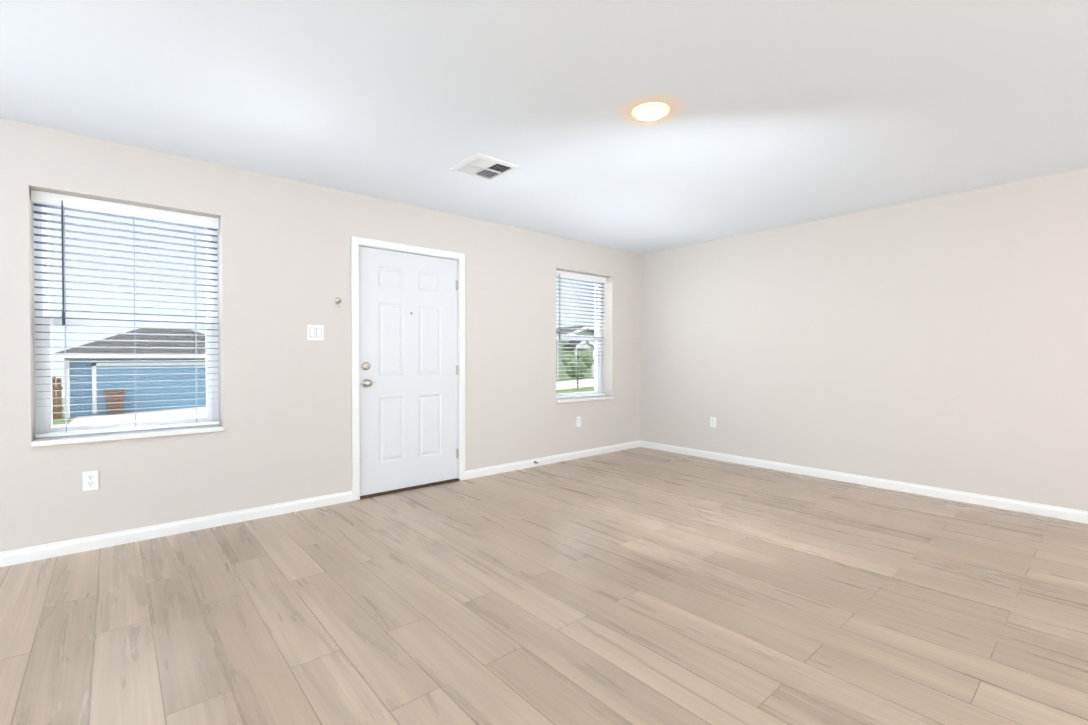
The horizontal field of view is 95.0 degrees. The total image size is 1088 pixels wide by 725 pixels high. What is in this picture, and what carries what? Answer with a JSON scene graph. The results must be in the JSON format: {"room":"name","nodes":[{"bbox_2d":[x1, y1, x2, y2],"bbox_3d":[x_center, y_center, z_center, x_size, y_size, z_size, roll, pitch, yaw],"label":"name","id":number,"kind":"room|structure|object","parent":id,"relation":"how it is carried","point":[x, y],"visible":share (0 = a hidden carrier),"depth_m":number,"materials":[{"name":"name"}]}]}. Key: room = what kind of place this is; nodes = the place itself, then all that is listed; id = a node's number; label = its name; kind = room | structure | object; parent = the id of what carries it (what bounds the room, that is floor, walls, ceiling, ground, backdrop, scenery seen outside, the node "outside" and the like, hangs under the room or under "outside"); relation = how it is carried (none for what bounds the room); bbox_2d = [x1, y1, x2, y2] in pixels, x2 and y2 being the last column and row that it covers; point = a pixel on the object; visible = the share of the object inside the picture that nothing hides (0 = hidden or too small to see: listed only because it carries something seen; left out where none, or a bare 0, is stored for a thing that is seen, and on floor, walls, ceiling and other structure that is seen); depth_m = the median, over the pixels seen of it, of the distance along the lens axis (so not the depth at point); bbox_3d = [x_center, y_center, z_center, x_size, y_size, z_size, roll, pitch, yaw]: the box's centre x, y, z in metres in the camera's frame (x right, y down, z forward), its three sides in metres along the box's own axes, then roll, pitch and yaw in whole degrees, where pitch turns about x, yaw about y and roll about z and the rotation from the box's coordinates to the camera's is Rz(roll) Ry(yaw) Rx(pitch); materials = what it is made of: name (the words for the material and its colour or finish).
{"room":"empty living room","nodes":[
{"label":"empty living room","id":0,"kind":"room"},
{"bbox_2d":[0,118,639,551],"bbox_3d":[-1.833,0.379,3.853,8.362,3.440,0.250,-1,1,-41],"label":"wall","id":1,"kind":"structure","parent":0,"point":[284,262],"depth_m":3.59,"materials":[{"name":"white paint"}]},
{"bbox_2d":[82,470,98,490],"bbox_3d":[-2.683,0.699,2.949,0.070,0.114,0.009,-1,1,-41],"label":"electrical outlet","id":2,"kind":"object","parent":1,"relation":"attached to","point":[90,481],"visible":1,"depth_m":2.95,"materials":[{"name":"white plastic"}]},
{"bbox_2d":[32,202,218,433],"bbox_3d":[-2.663,-0.264,3.240,0.913,1.460,0.080,-1,1,-41],"label":"window","id":3,"kind":"structure","parent":1,"relation":"in","point":[211,413],"depth_m":3.09,"materials":[{"name":"white plastic"}]},
{"bbox_2d":[31,190,219,437],"bbox_3d":[-2.601,-0.279,3.168,0.905,1.421,0.080,-1,1,-41],"label":"window blind","id":4,"kind":"object","parent":3,"relation":"attached to","point":[62,201],"visible":1,"depth_m":3.12,"materials":[{"name":"white plastic"}]},
{"bbox_2d":[31,424,223,446],"bbox_3d":[-2.572,0.453,3.144,0.911,0.030,0.196,-1,1,-41],"label":"window sill","id":5,"kind":"structure","parent":1,"relation":"attached to","point":[73,439],"depth_m":3.05,"materials":[{"name":"white paint"}]},
{"bbox_2d":[0,491,352,566],"bbox_3d":[-3.121,1.075,2.573,4.228,0.080,0.013,-1,1,-41],"label":"baseboard","id":6,"kind":"structure","parent":1,"relation":"attached to","point":[37,552],"depth_m":3.16,"materials":[{"name":"white paint"}]},
{"bbox_2d":[307,325,323,339],"bbox_3d":[-1.725,-0.226,3.765,0.116,0.116,0.012,-1,1,-41],"label":"light switch","id":7,"kind":"object","parent":1,"relation":"attached to","point":[315,332],"visible":1,"depth_m":3.77,"materials":[{"name":"white plastic"}]},
{"bbox_2d":[335,297,340,307],"bbox_3d":[-1.595,-0.466,3.867,0.048,0.082,0.024,-1,1,-41],"label":"hook","id":8,"kind":"object","parent":1,"relation":"attached to","point":[338,300],"visible":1,"depth_m":3.86,"materials":[{"name":"silver metal"}]},
{"bbox_2d":[351,236,464,500],"bbox_3d":[-1.210,0.045,4.377,1.041,2.096,0.267,-1,1,-41],"label":"door frame","id":9,"kind":"structure","parent":1,"relation":"attached to","point":[356,242],"depth_m":4.10,"materials":[{"name":"white paint"}]},
{"bbox_2d":[359,246,458,495],"bbox_3d":[-1.132,0.069,4.293,0.920,2.010,0.114,-1,1,-41],"label":"door","id":10,"kind":"structure","parent":1,"relation":"in","point":[408,379],"depth_m":4.27,"materials":[{"name":"white paint"}]},
{"bbox_2d":[465,440,639,479],"bbox_3d":[0.245,1.039,5.486,2.593,0.080,0.013,-1,1,-41],"label":"baseboard","id":11,"kind":"structure","parent":1,"relation":"attached to","point":[490,470],"depth_m":5.29,"materials":[{"name":"white paint"}]},
{"bbox_2d":[576,416,580,426],"bbox_3d":[0.391,0.666,5.609,0.070,0.114,0.009,-1,1,-41],"label":"electrical outlet","id":12,"kind":"object","parent":1,"relation":"attached to","point":[578,421],"visible":1,"depth_m":5.61,"materials":[{"name":"white plastic"}]},
{"bbox_2d":[556,276,601,395],"bbox_3d":[0.337,-0.295,5.836,0.910,1.460,0.080,-1,1,-41],"label":"window","id":13,"kind":"structure","parent":1,"relation":"in","point":[598,376],"depth_m":6.08,"materials":[{"name":"white plastic"}]},
{"bbox_2d":[556,270,606,398],"bbox_3d":[0.399,-0.311,5.764,0.902,1.421,0.080,-1,1,-41],"label":"window blind","id":14,"kind":"object","parent":13,"relation":"attached to","point":[576,276],"visible":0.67,"depth_m":5.76,"materials":[{"name":"white plastic"}]},
{"bbox_2d":[556,395,613,402],"bbox_3d":[0.428,0.421,5.740,0.908,0.030,0.196,-1,1,-41],"label":"window sill","id":15,"kind":"structure","parent":1,"relation":"attached to","point":[578,399],"depth_m":5.66,"materials":[{"name":"white paint"}]},
{"bbox_2d":[0,447,1087,724],"bbox_3d":[0.619,1.194,1.030,8.362,0.120,7.743,-1,1,-41],"label":"floor","id":16,"kind":"structure","parent":0,"point":[638,585],"depth_m":2.24,"materials":[{"name":"wood"}]},
{"bbox_2d":[360,478,458,498],"bbox_3d":[-1.211,1.085,4.392,0.919,0.016,0.262,-1,1,-41],"label":"threshold","id":17,"kind":"object","parent":16,"relation":"on","point":[406,489],"visible":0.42,"depth_m":4.26,"materials":[{"name":"wood"}]},
{"bbox_2d":[0,0,1087,253],"bbox_3d":[0.619,-1.366,0.998,8.362,0.120,7.743,-1,1,-41],"label":"ceiling","id":18,"kind":"structure","parent":0,"point":[786,112],"depth_m":2.49,"materials":[{"name":"paint"}]},
{"bbox_2d":[449,153,519,180],"bbox_3d":[-0.406,-1.328,3.408,0.350,0.014,0.350,-1,1,-41],"label":"ceiling vent","id":19,"kind":"object","parent":18,"relation":"in","point":[479,165],"visible":0.98,"depth_m":3.38,"materials":[{"name":"white metal"}]},
{"bbox_2d":[632,102,669,120],"bbox_3d":[0.563,-1.316,2.633,0.196,0.020,0.196,-1,1,-41],"label":"recessed light","id":20,"kind":"object","parent":18,"relation":"in","point":[651,111],"visible":0.98,"depth_m":2.60,"materials":[{"name":"beige glass"}]},
{"bbox_2d":[640,168,1087,510],"bbox_3d":[3.767,-0.118,3.574,0.250,2.440,7.493,-1,1,-41],"label":"wall","id":21,"kind":"structure","parent":0,"point":[940,342],"depth_m":4.25,"materials":[{"name":"white paint"}]},
{"bbox_2d":[710,417,715,427],"bbox_3d":[1.887,0.667,5.558,0.009,0.114,0.070,-1,1,-41],"label":"electrical outlet","id":22,"kind":"object","parent":21,"relation":"attached to","point":[712,421],"visible":1,"depth_m":5.55,"materials":[{"name":"white plastic"}]},
{"bbox_2d":[640,440,1087,522],"bbox_3d":[3.586,1.062,3.596,0.013,0.080,7.243,-1,1,-41],"label":"baseboard","id":23,"kind":"structure","parent":21,"relation":"attached to","point":[1029,507],"depth_m":4.25,"materials":[{"name":"white paint"}]},
{"label":"outside","id":24,"kind":"structure","parent":0,"visible":0},
{"bbox_2d":[52,326,594,426],"bbox_3d":[-19.639,1.770,45.335,150.000,9.541,85.657,-1,1,-41],"label":"scenery","id":25,"kind":"structure","parent":24,"point":[112,398],"depth_m":22.85,"materials":[{"name":"blue siding"},{"name":"shingle"},{"name":"grass"}]}
]}

